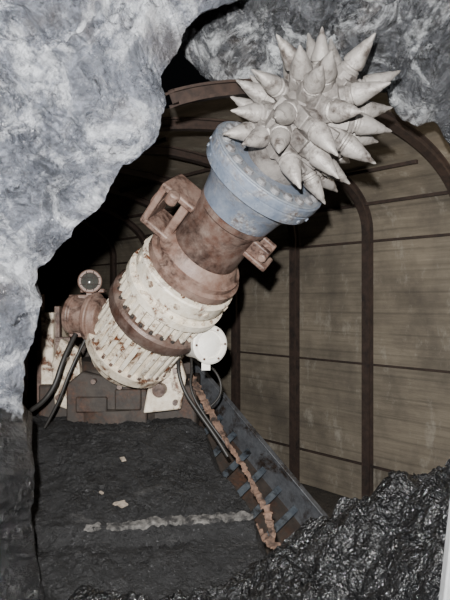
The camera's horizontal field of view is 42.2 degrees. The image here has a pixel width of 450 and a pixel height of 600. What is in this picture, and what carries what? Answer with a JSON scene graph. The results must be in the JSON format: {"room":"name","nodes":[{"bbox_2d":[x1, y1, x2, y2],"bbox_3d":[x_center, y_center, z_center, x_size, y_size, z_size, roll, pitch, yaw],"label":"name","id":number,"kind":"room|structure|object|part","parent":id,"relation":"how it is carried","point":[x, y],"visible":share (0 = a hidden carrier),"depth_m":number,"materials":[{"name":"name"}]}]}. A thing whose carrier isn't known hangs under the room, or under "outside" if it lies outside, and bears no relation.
{"room":"underground passage","nodes":[
{"label":"underground passage","id":0,"kind":"room"},
{"bbox_2d":[0,0,237,599],"bbox_3d":[-1.025,-0.280,2.670,2.952,4.911,2.197,0,0,0],"label":"rock face","id":1,"kind":"object","parent":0,"point":[82,96],"visible":1,"depth_m":2.73,"materials":[{"name":"grey stone"}]},
{"bbox_2d":[30,401,351,516],"bbox_3d":[0.000,2.160,5.000,14.000,0.100,16.000,0,0,0],"label":"floor","id":2,"kind":"structure","parent":0,"point":[327,500],"depth_m":6.26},
{"bbox_2d":[34,267,38,403],"bbox_3d":[-5.165,0.325,10.629,3.699,3.550,0.086,0,0,-42],"label":"rib","id":3,"kind":"object","parent":2,"relation":"on","point":[37,281],"visible":0.19,"depth_m":11.81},
{"bbox_2d":[68,235,86,294],"bbox_3d":[-3.844,0.325,9.162,3.699,3.550,0.086,0,0,-42],"label":"rib","id":4,"kind":"object","parent":2,"relation":"on","point":[73,239],"visible":0.28,"depth_m":10.31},
{"bbox_2d":[79,219,116,285],"bbox_3d":[-3.184,0.325,8.429,3.699,3.550,0.087,0,0,-42],"label":"rib","id":5,"kind":"object","parent":2,"relation":"on","point":[112,251],"visible":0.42,"depth_m":9.58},
{"bbox_2d":[97,205,146,245],"bbox_3d":[-2.524,0.325,7.696,3.699,3.550,0.085,0,0,-42],"label":"rib","id":6,"kind":"object","parent":2,"relation":"on","point":[139,233],"visible":0.27,"depth_m":8.62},
{"bbox_2d":[107,186,173,215],"bbox_3d":[-1.863,0.325,6.962,3.699,3.550,0.087,0,0,-42],"label":"rib","id":7,"kind":"object","parent":2,"relation":"on","point":[141,200],"visible":0.15,"depth_m":7.52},
{"bbox_2d":[31,414,266,599],"bbox_3d":[-0.150,1.504,3.750,2.700,1.253,2.500,0,0,0],"label":"ground","id":8,"kind":"structure","parent":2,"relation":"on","point":[48,444],"depth_m":3.55,"materials":[{"name":"black soil"}]},
{"bbox_3d":[-0.735,1.342,3.445,0.632,0.062,0.056,0,0,-5],"label":"lath strip","id":9,"kind":"part","parent":8,"relation":"part of","materials":[{"name":"grey stone"}]},
{"bbox_2d":[99,457,127,507],"bbox_3d":[-0.726,1.178,3.786,0.179,0.195,0.467,0,0,-11],"label":"paper scraps","id":10,"kind":"object","parent":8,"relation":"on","point":[121,504],"visible":1,"depth_m":3.61,"materials":[{"name":"beige paper"}]},
{"bbox_2d":[32,419,260,595],"bbox_3d":[-0.453,1.239,3.727,1.435,0.657,1.568,0,0,0],"label":"rubble","id":11,"kind":"object","parent":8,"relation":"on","point":[90,571],"visible":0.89,"depth_m":3.59,"materials":[{"name":"black stone"}]},
{"bbox_3d":[-0.165,1.315,3.505,0.672,0.069,0.062,0,0,-4],"label":"lath strip","id":12,"kind":"part","parent":8,"relation":"part of","materials":[{"name":"grey stone"}]},
{"bbox_2d":[251,484,275,538],"bbox_3d":[0.261,1.367,3.768,0.082,0.255,0.344,0,0,-22],"label":"splintered timber","id":13,"kind":"object","parent":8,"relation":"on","point":[268,514],"visible":0.94,"depth_m":3.77,"materials":[{"name":"brown wood"}]},
{"bbox_2d":[256,523,280,549],"bbox_3d":[0.213,1.449,3.619,0.075,0.148,0.348,0,0,-43],"label":"splintered timber","id":14,"kind":"object","parent":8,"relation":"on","point":[270,541],"visible":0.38,"depth_m":3.56,"materials":[{"name":"brown wood"}]},
{"bbox_2d":[118,165,239,409],"bbox_3d":[-1.203,0.325,6.229,3.699,3.550,0.087,0,0,-42],"label":"rib","id":15,"kind":"object","parent":2,"relation":"on","point":[125,170],"visible":0.24,"depth_m":7.39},
{"bbox_2d":[30,137,449,476],"bbox_3d":[-1.773,0.155,7.029,3.465,3.109,11.698,0,0,-42],"label":"bars","id":16,"kind":"object","parent":15,"relation":"attached to","point":[165,139],"visible":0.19,"depth_m":6.16,"materials":[{"name":"wood"}]},
{"bbox_2d":[22,27,400,457],"bbox_3d":[-0.669,0.347,4.591,2.042,3.706,4.218,0,0,-21],"label":"mining roadheader","id":17,"kind":"object","parent":2,"relation":"on","point":[128,355],"visible":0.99,"depth_m":3.67,"materials":[{"name":"metal"}]},
{"bbox_3d":[-1.450,0.425,4.745,0.400,0.950,0.080,0,0,0],"label":"frame","id":18,"kind":"part","parent":17,"relation":"part of","materials":[{"name":"white metal"}]},
{"bbox_3d":[-0.952,0.116,4.389,0.504,0.402,0.422,0,0,0],"label":"tilt motor","id":19,"kind":"part","parent":17,"relation":"part of","materials":[{"name":"brown metal"}]},
{"bbox_2d":[80,271,99,290],"bbox_3d":[-0.976,-0.139,4.216,0.140,0.140,0.020,0,0,-15],"label":"headlight assembly","id":20,"kind":"object","parent":17,"relation":"attached to","point":[89,280],"depth_m":4.23,"materials":[{"name":"glass"}]},
{"bbox_2d":[141,145,299,481],"bbox_3d":[-0.543,0.325,5.496,3.699,3.550,0.085,0,0,-42],"label":"rib","id":21,"kind":"object","parent":2,"relation":"on","point":[157,150],"visible":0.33,"depth_m":6.67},
{"bbox_2d":[67,461,449,599],"bbox_3d":[0.400,1.327,2.600,3.800,1.607,2.600,0,0,0],"label":"rocks","id":22,"kind":"object","parent":2,"relation":"on","point":[347,529],"visible":0.85,"depth_m":2.73},
{"bbox_2d":[439,503,449,599],"bbox_3d":[0.653,0.981,1.620,0.385,1.155,0.160,0,0,0],"label":"panel","id":23,"kind":"object","parent":22,"relation":"on","point":[444,594],"visible":1,"depth_m":1.61,"materials":[{"name":"grey paint"}]},
{"bbox_2d":[193,360,328,553],"bbox_3d":[-0.023,1.268,4.891,1.756,1.634,0.713,0,0,43],"label":"conveyor","id":24,"kind":"object","parent":2,"relation":"on","point":[291,504],"visible":0.39,"depth_m":4.88,"materials":[{"name":"metal"}]},
{"bbox_2d":[220,433,256,486],"bbox_3d":[0.103,1.141,4.066,0.049,0.364,0.407,0,0,-38],"label":"splintered timber","id":25,"kind":"object","parent":24,"relation":"on","point":[225,439],"visible":0.92,"depth_m":4.07,"materials":[{"name":"brown wood"}]},
{"bbox_2d":[188,375,225,435],"bbox_3d":[-0.136,0.790,4.400,0.073,0.423,0.484,0,0,-34],"label":"splintered timber","id":26,"kind":"object","parent":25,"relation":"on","point":[197,387],"visible":0.95,"depth_m":4.39,"materials":[{"name":"brown wood"}]},
{"bbox_3d":[-0.098,1.367,4.885,1.611,1.435,0.700,0,0,39],"label":"trough plate","id":27,"kind":"part","parent":24,"relation":"part of","materials":[{"name":"metal"}]},
{"bbox_2d":[159,117,372,497],"bbox_3d":[0.345,0.325,4.967,3.088,3.550,0.086,0,0,-42],"label":"rib","id":28,"kind":"object","parent":2,"relation":"on","point":[167,123],"visible":0.56,"depth_m":5.92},
{"bbox_2d":[165,79,449,195],"bbox_3d":[0.929,0.325,4.166,3.291,3.550,0.085,0,0,-42],"label":"rib","id":29,"kind":"object","parent":2,"relation":"on","point":[220,89],"visible":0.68,"depth_m":4.38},
{"bbox_2d":[30,226,449,498],"bbox_3d":[-0.314,0.710,8.006,0.016,2.780,12.598,0,0,-42],"label":"wall","id":30,"kind":"structure","parent":0,"point":[411,277],"depth_m":6.25,"materials":[{"name":"beige wood"}]},
{"bbox_2d":[43,93,449,265],"bbox_3d":[-1.687,-1.063,6.771,3.706,0.787,12.598,0,0,-42],"label":"ceiling","id":31,"kind":"structure","parent":0,"point":[419,178],"depth_m":5.73,"materials":[{"name":"brown wood"}]},
{"bbox_2d":[179,0,449,145],"bbox_3d":[1.405,-1.816,3.545,4.819,2.428,1.517,0,0,0],"label":"overhang","id":32,"kind":"object","parent":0,"point":[225,42],"visible":0.62,"depth_m":3.51,"materials":[{"name":"grey stone"}]}
]}

